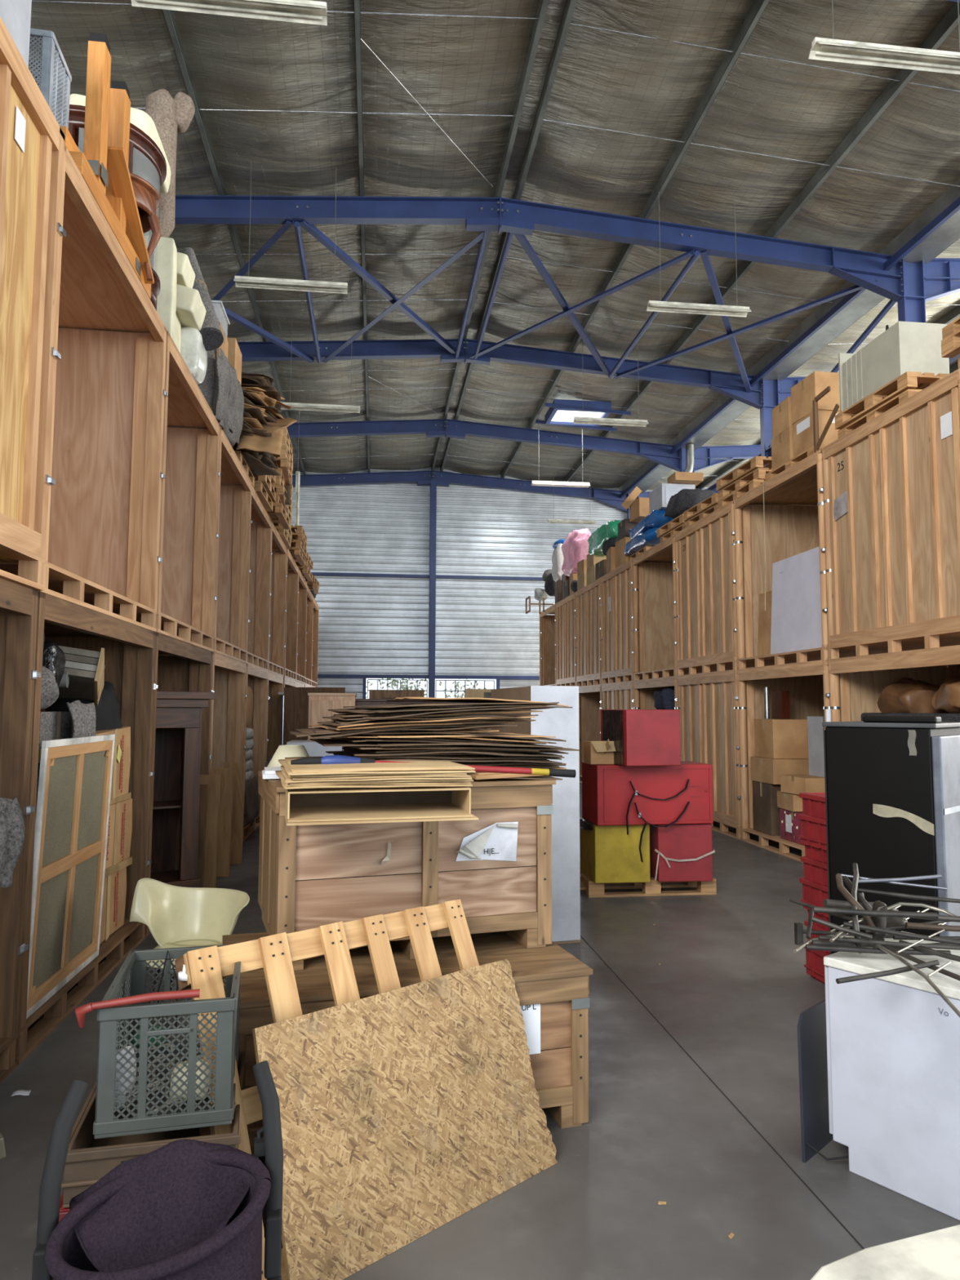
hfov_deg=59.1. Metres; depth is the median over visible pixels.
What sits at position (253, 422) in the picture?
cardboard sheet
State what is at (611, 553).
cardboard box
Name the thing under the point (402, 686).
shrub
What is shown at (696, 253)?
tube
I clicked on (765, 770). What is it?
cardboard box
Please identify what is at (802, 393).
cardboard box
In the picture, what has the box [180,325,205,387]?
cushion
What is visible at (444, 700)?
cardboard sheet
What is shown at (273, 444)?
cardboard sheet
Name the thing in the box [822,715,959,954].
fridge
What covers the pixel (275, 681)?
storage container
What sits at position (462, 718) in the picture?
cardboard sheet
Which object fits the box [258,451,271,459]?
cardboard sheet
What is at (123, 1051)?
bottle
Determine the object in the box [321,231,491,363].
brace
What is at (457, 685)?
shrub
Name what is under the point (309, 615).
storage container
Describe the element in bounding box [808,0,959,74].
lamp
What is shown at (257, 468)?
cardboard sheet
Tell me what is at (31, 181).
storage container
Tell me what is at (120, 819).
carton
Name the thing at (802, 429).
cardboard box
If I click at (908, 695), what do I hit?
leather cushion
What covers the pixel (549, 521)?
lamp
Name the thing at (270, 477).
pallet
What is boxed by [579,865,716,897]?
pallet
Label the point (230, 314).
brace
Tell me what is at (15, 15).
base cabinet
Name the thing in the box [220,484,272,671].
storage container
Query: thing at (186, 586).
storage container
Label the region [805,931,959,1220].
appliance
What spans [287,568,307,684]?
storage container
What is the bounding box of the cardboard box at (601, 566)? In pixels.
[595,559,606,580]
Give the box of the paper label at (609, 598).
[608,596,610,612]
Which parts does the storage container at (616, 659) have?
corner post, rail, rail, panel, corner post, deck panel, roof panel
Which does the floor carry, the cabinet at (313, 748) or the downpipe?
the cabinet at (313, 748)
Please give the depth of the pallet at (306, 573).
18.87 m
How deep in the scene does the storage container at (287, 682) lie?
16.35 m
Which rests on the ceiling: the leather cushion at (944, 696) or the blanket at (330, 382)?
the blanket at (330, 382)
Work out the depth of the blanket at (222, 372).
8.66 m
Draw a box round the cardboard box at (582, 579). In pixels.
[577,573,586,591]
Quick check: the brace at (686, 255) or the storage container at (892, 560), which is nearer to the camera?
the storage container at (892, 560)
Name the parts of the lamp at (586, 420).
chain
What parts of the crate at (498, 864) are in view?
board, rail, corner post, panel, panel, panel, lid, rail, rail, post, panel, panel, corner post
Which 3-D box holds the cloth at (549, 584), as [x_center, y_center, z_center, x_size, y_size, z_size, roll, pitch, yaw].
[2.109,-1.568,23.929,0.568,0.660,0.868,1,-5,-7]
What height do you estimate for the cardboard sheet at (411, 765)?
0.012 m
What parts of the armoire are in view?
cornice moulding, cornice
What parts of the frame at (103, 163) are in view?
metal plate, metal plate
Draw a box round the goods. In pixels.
[601,536,617,554]
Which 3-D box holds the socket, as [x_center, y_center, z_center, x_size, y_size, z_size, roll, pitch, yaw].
[-0.963,1.096,2.804,0.070,0.045,0.070,1,-5,-7]
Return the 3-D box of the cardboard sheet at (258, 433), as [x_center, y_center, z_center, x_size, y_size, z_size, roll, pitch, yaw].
[-3.117,-2.427,10.741,0.905,0.153,1.279,1,-5,-15]
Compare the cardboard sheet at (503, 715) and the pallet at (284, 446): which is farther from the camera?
the pallet at (284, 446)
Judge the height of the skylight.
0.320 m
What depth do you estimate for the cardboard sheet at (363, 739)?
3.81 m
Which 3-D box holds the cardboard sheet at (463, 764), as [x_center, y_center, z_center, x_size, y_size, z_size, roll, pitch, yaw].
[-0.230,0.594,4.115,1.025,0.028,0.750,3,-5,-26]
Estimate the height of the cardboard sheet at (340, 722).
0.027 m
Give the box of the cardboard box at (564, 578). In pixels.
[561,573,569,599]
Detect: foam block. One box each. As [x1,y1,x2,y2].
[144,235,177,342]
[174,312,180,352]
[175,284,205,330]
[177,251,194,287]
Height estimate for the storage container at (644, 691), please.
2.200 m
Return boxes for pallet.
[174,898,479,1279]
[234,450,254,488]
[253,475,275,502]
[253,480,273,511]
[256,475,274,488]
[266,502,289,528]
[269,506,291,524]
[270,517,292,540]
[271,457,290,484]
[271,467,275,483]
[272,451,292,476]
[272,467,285,485]
[273,493,281,511]
[274,475,286,497]
[274,484,286,512]
[275,525,291,547]
[277,443,293,471]
[281,435,293,462]
[283,426,292,452]
[286,504,292,515]
[287,546,305,564]
[290,539,306,558]
[291,524,306,543]
[292,532,306,551]
[294,560,310,570]
[297,566,312,581]
[303,575,319,588]
[305,553,313,568]
[306,581,318,594]
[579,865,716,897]
[628,545,653,560]
[656,513,685,537]
[659,522,685,542]
[683,493,718,520]
[685,503,718,527]
[715,456,772,490]
[718,467,772,501]
[718,479,764,508]
[764,445,826,481]
[835,371,949,429]
[837,389,922,439]
[941,328,959,358]
[942,315,959,339]
[957,356,959,368]
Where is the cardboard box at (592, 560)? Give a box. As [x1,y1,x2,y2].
[586,553,606,568]
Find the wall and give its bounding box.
[291,466,708,698]
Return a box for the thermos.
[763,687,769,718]
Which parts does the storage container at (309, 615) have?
rail, corner post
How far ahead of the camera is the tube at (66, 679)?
5.12 m
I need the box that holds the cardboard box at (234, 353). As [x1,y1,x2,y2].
[226,337,241,383]
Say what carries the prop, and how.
on the storage container at (790, 531)
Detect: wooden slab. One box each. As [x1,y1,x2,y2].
[175,784,208,887]
[200,774,221,888]
[211,768,234,876]
[222,762,245,864]
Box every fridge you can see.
[807,716,824,777]
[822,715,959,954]
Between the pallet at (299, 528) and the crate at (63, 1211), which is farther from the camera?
the pallet at (299, 528)
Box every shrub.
[365,678,426,697]
[425,679,486,697]
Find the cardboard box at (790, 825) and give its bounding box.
[779,808,804,845]
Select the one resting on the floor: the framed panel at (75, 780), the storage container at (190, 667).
the storage container at (190, 667)
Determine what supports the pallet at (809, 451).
on the storage container at (790, 531)
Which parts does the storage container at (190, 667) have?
roof panel, corner post, panel, rail, corner post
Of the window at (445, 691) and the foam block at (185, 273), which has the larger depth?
the window at (445, 691)
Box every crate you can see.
[28,27,71,129]
[58,1193,70,1222]
[61,1051,245,1208]
[93,944,240,1138]
[222,931,592,1155]
[257,770,555,970]
[797,813,826,853]
[799,792,826,819]
[799,877,828,919]
[800,856,827,892]
[803,942,829,984]
[804,844,826,863]
[804,920,830,954]
[807,911,829,930]
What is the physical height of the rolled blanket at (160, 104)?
1.403 m
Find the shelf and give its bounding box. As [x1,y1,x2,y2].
[152,800,181,809]
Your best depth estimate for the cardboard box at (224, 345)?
8.97 m
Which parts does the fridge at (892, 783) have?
edge trim, silver door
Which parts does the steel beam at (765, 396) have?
apex plate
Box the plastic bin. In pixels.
[211,300,230,327]
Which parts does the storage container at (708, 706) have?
corner post, rail, panel, rail, corner post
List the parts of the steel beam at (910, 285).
apex plate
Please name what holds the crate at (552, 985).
on the floor
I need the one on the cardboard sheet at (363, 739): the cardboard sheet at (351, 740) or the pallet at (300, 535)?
the cardboard sheet at (351, 740)
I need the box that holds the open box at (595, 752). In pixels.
[584,738,615,764]
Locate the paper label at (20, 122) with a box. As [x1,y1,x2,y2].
[14,105,26,152]
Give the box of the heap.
[789,862,959,1017]
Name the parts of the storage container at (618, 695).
corner post, rail, panel, corner post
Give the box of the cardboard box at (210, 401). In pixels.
[204,393,213,412]
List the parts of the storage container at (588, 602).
corner post, rail, rail, panel, corner post, deck panel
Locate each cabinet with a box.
[0,0,31,67]
[286,740,343,756]
[307,693,356,740]
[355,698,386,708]
[491,685,580,943]
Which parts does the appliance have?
power cord, door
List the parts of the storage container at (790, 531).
corner post, cardboard strip, rail, panel, roof panel, corner post, deck panel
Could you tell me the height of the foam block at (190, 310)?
0.263 m
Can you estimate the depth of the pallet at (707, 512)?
12.71 m
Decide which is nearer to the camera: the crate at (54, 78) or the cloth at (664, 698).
the crate at (54, 78)
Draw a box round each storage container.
[0,17,66,591]
[0,144,168,631]
[0,577,40,1083]
[15,591,157,1065]
[44,631,213,937]
[57,327,221,651]
[158,652,247,799]
[167,426,252,663]
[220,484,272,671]
[242,663,270,841]
[252,521,287,676]
[266,671,283,761]
[271,547,299,680]
[283,676,296,692]
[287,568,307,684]
[295,680,304,687]
[298,584,313,686]
[306,597,319,687]
[538,604,586,686]
[554,591,608,686]
[574,577,641,687]
[578,685,601,782]
[599,559,673,684]
[600,681,634,733]
[631,534,732,681]
[631,677,677,709]
[672,500,817,677]
[675,671,822,839]
[731,449,911,671]
[734,662,948,862]
[818,368,959,662]
[824,648,959,721]
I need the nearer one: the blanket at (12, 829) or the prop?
the blanket at (12, 829)
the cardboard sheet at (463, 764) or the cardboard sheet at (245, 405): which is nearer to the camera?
the cardboard sheet at (463, 764)
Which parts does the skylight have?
pane, frame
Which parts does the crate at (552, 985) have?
corner post, panel, panel, lid, rail, rail, panel, panel, corner post, rail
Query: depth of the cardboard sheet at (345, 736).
3.89 m
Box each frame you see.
[59,32,154,298]
[286,418,760,472]
[292,469,650,518]
[525,595,553,613]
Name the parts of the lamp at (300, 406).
chain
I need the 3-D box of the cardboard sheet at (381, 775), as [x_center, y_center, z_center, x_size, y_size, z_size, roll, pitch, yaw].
[-0.457,0.546,3.576,0.686,0.014,0.789,1,-4,-14]
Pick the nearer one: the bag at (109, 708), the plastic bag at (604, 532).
the bag at (109, 708)
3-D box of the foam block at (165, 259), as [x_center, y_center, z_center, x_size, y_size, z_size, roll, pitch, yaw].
[-2.694,-2.857,6.977,0.345,0.922,0.150,1,-5,-7]
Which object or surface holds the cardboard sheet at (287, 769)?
on the cardboard sheet at (335, 775)
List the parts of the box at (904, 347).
panel, panel, panel, panel, panel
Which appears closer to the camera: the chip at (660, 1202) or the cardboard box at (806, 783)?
the chip at (660, 1202)
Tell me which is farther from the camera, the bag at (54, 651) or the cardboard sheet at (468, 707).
the bag at (54, 651)
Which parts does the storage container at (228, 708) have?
roof panel, corner post, panel, rail, corner post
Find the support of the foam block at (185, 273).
on the foam block at (190, 310)
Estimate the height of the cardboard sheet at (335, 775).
0.011 m
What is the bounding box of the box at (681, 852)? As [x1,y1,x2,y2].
[648,823,715,881]
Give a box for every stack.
[244,686,254,826]
[262,766,281,778]
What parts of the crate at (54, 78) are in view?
rail, rail, rail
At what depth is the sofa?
7.61 m
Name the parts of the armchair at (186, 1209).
foam handle, foam handle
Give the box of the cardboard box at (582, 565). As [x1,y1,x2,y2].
[577,559,586,577]
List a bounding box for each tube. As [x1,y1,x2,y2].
[62,671,69,688]
[293,221,320,362]
[454,231,487,358]
[473,232,513,359]
[608,250,699,377]
[825,709,831,721]
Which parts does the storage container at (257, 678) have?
corner post, panel, rail, corner post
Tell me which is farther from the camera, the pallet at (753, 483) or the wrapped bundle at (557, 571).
the wrapped bundle at (557, 571)
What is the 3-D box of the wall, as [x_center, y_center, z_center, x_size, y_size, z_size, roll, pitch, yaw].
[4.991,-0.880,28.371,27.200,9.780,0.367,1,-5,-7]
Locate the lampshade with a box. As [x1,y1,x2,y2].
[266,744,309,767]
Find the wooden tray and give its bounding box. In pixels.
[284,786,478,825]
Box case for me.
[771,691,790,719]
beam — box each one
[174,195,959,322]
[237,337,805,466]
[706,353,959,491]
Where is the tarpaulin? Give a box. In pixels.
[662,485,718,521]
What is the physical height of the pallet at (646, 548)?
0.147 m
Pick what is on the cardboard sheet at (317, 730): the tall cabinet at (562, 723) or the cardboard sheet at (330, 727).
the cardboard sheet at (330, 727)
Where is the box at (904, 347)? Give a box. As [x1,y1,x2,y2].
[838,320,949,412]
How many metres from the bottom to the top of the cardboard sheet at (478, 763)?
0.028 m
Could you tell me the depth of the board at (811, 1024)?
3.31 m
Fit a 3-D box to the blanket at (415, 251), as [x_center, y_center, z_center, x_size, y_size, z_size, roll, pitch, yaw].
[-1.059,-6.666,15.371,2.070,0.215,5.000,1,-5,-7]
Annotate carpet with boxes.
[182,247,223,351]
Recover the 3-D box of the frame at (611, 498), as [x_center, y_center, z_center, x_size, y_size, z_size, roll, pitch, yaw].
[5.017,-0.757,28.281,26.992,9.520,0.200,1,-5,-7]
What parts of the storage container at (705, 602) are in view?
corner post, rail, panel, rail, corner post, deck panel, roof panel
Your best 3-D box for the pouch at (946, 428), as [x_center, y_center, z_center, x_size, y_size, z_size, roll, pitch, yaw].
[3.957,-1.820,7.178,0.004,0.200,0.140,1,-5,-7]
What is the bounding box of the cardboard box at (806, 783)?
[780,773,825,795]
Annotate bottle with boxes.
[114,1045,138,1114]
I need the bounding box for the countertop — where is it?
[823,931,959,999]
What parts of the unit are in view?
door panel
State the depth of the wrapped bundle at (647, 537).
15.27 m
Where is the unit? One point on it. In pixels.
(659, 498)
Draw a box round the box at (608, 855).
[579,817,649,883]
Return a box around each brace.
[211,221,293,300]
[223,306,314,363]
[299,221,460,355]
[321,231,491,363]
[468,249,693,359]
[513,233,609,375]
[613,280,878,378]
[700,251,751,392]
[768,299,895,448]
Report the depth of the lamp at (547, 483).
21.93 m
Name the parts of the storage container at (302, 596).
corner post, rail, corner post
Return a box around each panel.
[26,733,115,1018]
[465,688,491,732]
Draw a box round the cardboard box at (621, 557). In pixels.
[615,537,631,568]
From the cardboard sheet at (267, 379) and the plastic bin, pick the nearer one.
the plastic bin
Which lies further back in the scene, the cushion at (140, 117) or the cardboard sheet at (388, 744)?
the cushion at (140, 117)
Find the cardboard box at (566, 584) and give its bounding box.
[564,579,569,598]
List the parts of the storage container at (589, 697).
corner post, rail, panel, corner post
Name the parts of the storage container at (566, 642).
corner post, rail, rail, panel, corner post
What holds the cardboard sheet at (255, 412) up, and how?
on the cardboard sheet
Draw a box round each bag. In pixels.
[40,685,124,730]
[42,639,66,697]
[533,588,547,601]
[553,539,564,547]
[561,528,592,577]
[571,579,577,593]
[588,517,621,555]
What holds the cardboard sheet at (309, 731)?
on the cardboard sheet at (297, 734)
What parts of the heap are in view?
chrome rod, chrome rod, chrome rod, chrome rod, chrome rod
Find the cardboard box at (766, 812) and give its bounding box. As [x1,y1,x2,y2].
[751,780,781,835]
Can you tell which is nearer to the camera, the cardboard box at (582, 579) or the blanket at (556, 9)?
the blanket at (556, 9)
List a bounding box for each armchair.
[31,1060,283,1279]
[129,877,249,1003]
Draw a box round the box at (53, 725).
[35,711,71,820]
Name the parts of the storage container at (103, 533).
corner post, deck panel, panel, roof panel, rail, corner post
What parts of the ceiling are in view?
sag rod, sag rod, sag rod, sag rod, sag rod, sag rod, sag rod, sag rod, sag rod, sag rod, sag rod, sag rod, sag rod, sag rod, sag rod, sag rod, sag rod, sag rod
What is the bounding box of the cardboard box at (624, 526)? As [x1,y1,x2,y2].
[617,518,636,540]
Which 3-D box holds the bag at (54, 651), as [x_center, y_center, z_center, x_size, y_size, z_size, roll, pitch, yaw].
[-2.560,0.173,4.928,0.223,0.370,0.260,1,-5,-7]
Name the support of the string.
hanging from the storage container at (790, 531)
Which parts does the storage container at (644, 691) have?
corner post, rail, panel, corner post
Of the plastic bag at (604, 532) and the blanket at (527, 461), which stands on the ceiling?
the blanket at (527, 461)
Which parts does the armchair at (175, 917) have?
leg, seat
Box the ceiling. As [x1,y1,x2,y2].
[28,0,959,497]
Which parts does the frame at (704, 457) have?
apex plate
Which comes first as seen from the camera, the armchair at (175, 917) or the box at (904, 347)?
the armchair at (175, 917)
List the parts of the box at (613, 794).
door frame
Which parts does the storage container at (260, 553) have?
roof panel, corner post, panel, rail, corner post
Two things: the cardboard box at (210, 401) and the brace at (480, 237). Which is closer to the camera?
the cardboard box at (210, 401)
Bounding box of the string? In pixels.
[763,486,765,610]
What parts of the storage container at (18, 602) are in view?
rail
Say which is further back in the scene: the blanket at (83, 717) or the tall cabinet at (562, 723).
the tall cabinet at (562, 723)
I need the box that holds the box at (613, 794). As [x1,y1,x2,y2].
[582,760,713,862]
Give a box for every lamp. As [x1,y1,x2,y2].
[131,0,327,25]
[233,161,347,293]
[280,319,359,413]
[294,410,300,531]
[531,417,590,487]
[546,471,596,524]
[573,339,648,426]
[646,191,751,317]
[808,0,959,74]
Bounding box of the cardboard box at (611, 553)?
[606,546,615,573]
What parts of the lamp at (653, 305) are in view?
chain, chain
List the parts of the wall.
post, rail, rail, post, post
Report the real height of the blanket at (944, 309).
0.235 m
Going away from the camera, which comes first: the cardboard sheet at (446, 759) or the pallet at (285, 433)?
the cardboard sheet at (446, 759)
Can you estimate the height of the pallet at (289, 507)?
0.146 m
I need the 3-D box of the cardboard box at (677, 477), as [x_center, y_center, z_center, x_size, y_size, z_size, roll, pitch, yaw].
[3.569,-2.794,14.721,0.502,0.142,0.400,1,-5,-7]
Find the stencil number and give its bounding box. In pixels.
[837,460,844,471]
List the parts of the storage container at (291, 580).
roof panel, corner post, panel, rail, corner post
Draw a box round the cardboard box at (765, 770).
[751,756,808,784]
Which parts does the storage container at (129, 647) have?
corner post, roof panel, panel, rail, corner post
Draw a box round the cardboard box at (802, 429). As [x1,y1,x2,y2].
[792,409,839,457]
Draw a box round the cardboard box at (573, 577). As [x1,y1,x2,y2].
[569,573,577,595]
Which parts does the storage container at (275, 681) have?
panel, rail, corner post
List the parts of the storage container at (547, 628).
corner post, rail, panel, roof panel, corner post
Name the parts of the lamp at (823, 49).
chain, chain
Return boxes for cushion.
[69,93,170,193]
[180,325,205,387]
[875,676,947,715]
[925,681,959,713]
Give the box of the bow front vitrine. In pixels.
[68,104,166,311]
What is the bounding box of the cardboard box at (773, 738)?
[754,718,808,758]
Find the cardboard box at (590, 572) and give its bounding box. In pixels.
[586,564,595,585]
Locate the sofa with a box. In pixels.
[861,712,959,722]
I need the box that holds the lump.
[167,1059,211,1102]
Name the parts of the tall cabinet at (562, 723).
panel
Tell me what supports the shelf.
attached to the armoire
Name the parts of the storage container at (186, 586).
roof panel, deck panel, corner post, panel, rail, corner post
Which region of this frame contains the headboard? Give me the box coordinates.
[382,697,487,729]
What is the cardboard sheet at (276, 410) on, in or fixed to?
on the cardboard sheet at (245, 405)
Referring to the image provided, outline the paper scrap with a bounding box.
[11,1089,31,1096]
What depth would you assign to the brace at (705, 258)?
15.52 m
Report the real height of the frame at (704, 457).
9.520 m
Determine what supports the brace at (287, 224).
attached to the steel beam at (765, 396)
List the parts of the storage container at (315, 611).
rail, corner post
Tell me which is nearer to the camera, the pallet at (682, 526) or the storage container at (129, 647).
the storage container at (129, 647)
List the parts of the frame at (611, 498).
apex plate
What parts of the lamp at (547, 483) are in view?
chain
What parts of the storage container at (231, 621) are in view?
roof panel, corner post, panel, rail, corner post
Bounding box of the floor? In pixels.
[0,777,959,1279]
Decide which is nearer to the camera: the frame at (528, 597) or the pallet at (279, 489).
the pallet at (279, 489)
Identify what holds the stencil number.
attached to the storage container at (892, 560)
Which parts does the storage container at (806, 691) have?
corner post, deck panel, rail, panel, corner post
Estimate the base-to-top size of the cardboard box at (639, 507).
0.642 m
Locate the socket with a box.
[177,964,186,981]
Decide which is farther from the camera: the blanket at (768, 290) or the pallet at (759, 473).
the blanket at (768, 290)
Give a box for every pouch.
[833,489,848,520]
[940,411,952,439]
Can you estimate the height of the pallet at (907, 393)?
0.147 m
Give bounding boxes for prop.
[812,386,839,453]
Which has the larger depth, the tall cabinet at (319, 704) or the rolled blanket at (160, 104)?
the tall cabinet at (319, 704)
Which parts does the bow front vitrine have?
cornice, cornice, moulding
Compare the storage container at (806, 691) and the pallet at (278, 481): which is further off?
the pallet at (278, 481)
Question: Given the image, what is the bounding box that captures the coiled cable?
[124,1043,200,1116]
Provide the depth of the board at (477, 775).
3.79 m
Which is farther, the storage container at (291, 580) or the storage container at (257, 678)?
the storage container at (291, 580)
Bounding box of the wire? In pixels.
[157,950,177,1026]
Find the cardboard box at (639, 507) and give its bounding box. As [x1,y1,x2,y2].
[621,486,648,522]
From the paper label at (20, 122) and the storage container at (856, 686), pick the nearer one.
the paper label at (20, 122)
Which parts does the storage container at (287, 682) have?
blue panel, corner post, rail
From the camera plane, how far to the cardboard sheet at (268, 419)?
10.80 m
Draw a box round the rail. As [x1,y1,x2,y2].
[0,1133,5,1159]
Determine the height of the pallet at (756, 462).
0.147 m
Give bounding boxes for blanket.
[0,795,25,888]
[28,0,216,190]
[66,700,96,737]
[143,186,262,339]
[144,88,177,238]
[173,0,359,195]
[212,347,228,430]
[224,186,364,336]
[228,368,244,447]
[236,335,286,417]
[269,333,366,419]
[291,414,368,473]
[360,0,539,193]
[364,186,495,336]
[367,332,459,417]
[368,413,444,470]
[434,413,454,468]
[444,414,528,475]
[448,332,476,413]
[458,334,569,422]
[467,188,515,333]
[484,192,642,346]
[502,0,566,190]
[505,423,603,481]
[522,0,755,209]
[534,346,660,431]
[568,433,671,488]
[577,212,769,357]
[609,359,750,439]
[652,0,955,231]
[673,231,884,368]
[781,22,959,247]
[793,252,959,373]
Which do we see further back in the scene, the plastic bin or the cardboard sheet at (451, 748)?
the plastic bin
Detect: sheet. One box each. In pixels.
[232,447,258,459]
[235,423,284,455]
[240,376,266,385]
[240,377,281,395]
[240,383,281,397]
[240,431,271,460]
[240,436,277,468]
[240,451,280,475]
[241,373,275,386]
[241,374,269,386]
[241,386,280,410]
[241,386,284,399]
[241,429,255,434]
[242,374,271,386]
[242,390,278,419]
[242,423,276,461]
[242,427,271,455]
[243,388,267,396]
[243,408,268,424]
[243,412,252,417]
[243,417,262,427]
[243,419,253,428]
[244,396,277,422]
[244,403,265,415]
[244,775,258,824]
[245,403,279,414]
[247,391,284,418]
[248,426,266,431]
[251,454,262,460]
[252,959,557,1279]
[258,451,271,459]
[261,395,276,406]
[266,417,297,433]
[275,400,293,409]
[275,770,472,789]
[278,759,475,775]
[280,765,471,783]
[284,478,291,505]
[284,756,475,773]
[284,771,466,777]
[285,781,471,786]
[289,727,484,737]
[289,779,473,785]
[291,774,471,780]
[294,723,504,735]
[308,721,514,729]
[309,738,538,751]
[310,724,517,739]
[311,722,507,733]
[315,720,528,729]
[317,718,535,725]
[322,714,537,720]
[325,751,549,760]
[328,702,559,713]
[328,715,535,728]
[330,706,558,719]
[330,737,556,743]
[331,715,524,724]
[332,705,572,713]
[333,709,526,717]
[333,734,546,744]
[338,729,566,742]
[342,702,557,707]
[342,746,568,754]
[342,747,562,756]
[342,747,564,758]
[342,750,561,759]
[344,706,507,716]
[346,745,579,751]
[347,736,548,742]
[355,710,542,720]
[356,728,499,734]
[360,737,562,748]
[366,732,555,737]
[372,742,555,747]
[374,758,561,764]
[393,697,568,706]
[445,759,566,764]
[450,748,492,750]
[452,761,565,765]
[462,764,551,765]
[471,776,562,779]
[489,764,559,767]
[523,767,553,768]
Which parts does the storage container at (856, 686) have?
corner post, rail, panel, corner post, rail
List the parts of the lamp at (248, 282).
chain, chain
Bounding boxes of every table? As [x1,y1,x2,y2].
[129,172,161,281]
[810,1224,959,1279]
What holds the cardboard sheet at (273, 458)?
on the cardboard sheet at (258, 433)
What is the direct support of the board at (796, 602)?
on the storage container at (790, 531)
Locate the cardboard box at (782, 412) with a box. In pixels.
[772,396,792,438]
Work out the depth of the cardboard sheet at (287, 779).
3.21 m
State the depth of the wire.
3.00 m
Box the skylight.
[535,399,631,431]
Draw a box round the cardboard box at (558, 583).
[555,580,561,603]
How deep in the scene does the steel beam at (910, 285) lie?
13.15 m
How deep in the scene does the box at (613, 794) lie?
7.59 m
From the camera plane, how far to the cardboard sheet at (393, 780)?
3.20 m
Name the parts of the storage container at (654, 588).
corner post, rail, panel, roof panel, corner post, deck panel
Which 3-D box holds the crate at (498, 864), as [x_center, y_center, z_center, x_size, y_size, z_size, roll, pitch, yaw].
[-0.401,1.031,4.096,1.250,0.745,0.977,2,-5,-19]
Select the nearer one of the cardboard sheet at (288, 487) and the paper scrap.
the paper scrap
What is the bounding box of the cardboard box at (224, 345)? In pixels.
[213,322,228,359]
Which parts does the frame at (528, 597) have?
rail, rail, rail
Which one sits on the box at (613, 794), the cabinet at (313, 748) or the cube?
the cube
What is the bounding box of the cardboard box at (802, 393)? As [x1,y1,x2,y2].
[791,371,839,424]
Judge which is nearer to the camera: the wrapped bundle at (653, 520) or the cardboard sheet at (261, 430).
the cardboard sheet at (261, 430)
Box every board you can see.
[282,687,345,745]
[368,689,424,698]
[468,767,566,779]
[770,546,822,654]
[796,999,832,1163]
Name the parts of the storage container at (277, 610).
roof panel, corner post, panel, rail, corner post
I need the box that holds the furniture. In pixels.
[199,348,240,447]
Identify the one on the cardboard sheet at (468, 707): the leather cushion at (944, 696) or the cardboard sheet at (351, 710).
the cardboard sheet at (351, 710)
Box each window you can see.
[367,679,427,698]
[435,680,494,697]
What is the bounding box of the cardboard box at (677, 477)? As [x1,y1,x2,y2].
[666,471,703,485]
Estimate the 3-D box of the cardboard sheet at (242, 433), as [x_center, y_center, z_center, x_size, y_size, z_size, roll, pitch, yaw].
[-3.118,-2.467,10.741,0.727,0.101,1.120,0,-5,-2]
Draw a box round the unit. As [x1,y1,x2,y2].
[648,483,694,514]
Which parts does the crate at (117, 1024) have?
rail, rail, rail, rail, rail, rail, rail, rail, rail, rail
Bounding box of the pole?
[290,755,576,777]
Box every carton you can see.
[95,726,131,804]
[99,866,126,944]
[104,798,132,877]
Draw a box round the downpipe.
[684,444,693,472]
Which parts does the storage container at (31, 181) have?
deck panel, panel, rail, rail, corner post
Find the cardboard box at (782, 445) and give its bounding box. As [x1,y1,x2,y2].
[771,426,793,470]
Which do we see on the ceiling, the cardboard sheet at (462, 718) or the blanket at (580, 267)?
the blanket at (580, 267)
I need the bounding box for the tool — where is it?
[75,989,199,1027]
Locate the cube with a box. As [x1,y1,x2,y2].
[600,709,680,766]
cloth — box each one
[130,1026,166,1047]
[542,568,552,581]
[543,573,555,596]
[652,686,675,709]
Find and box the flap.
[175,91,195,132]
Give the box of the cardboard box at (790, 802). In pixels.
[777,791,802,811]
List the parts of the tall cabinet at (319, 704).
door, door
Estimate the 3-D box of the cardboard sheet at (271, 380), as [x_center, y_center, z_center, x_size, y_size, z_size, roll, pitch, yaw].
[-3.024,-3.304,10.738,0.755,0.325,1.126,2,-5,-18]
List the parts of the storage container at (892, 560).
corner post, rail, rail, deck panel, corner post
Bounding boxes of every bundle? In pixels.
[40,671,57,711]
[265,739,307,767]
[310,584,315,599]
[552,543,564,582]
[624,527,659,554]
[630,511,668,537]
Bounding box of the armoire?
[150,691,215,887]
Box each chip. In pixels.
[657,1200,666,1204]
[728,1232,733,1239]
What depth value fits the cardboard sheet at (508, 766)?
3.93 m

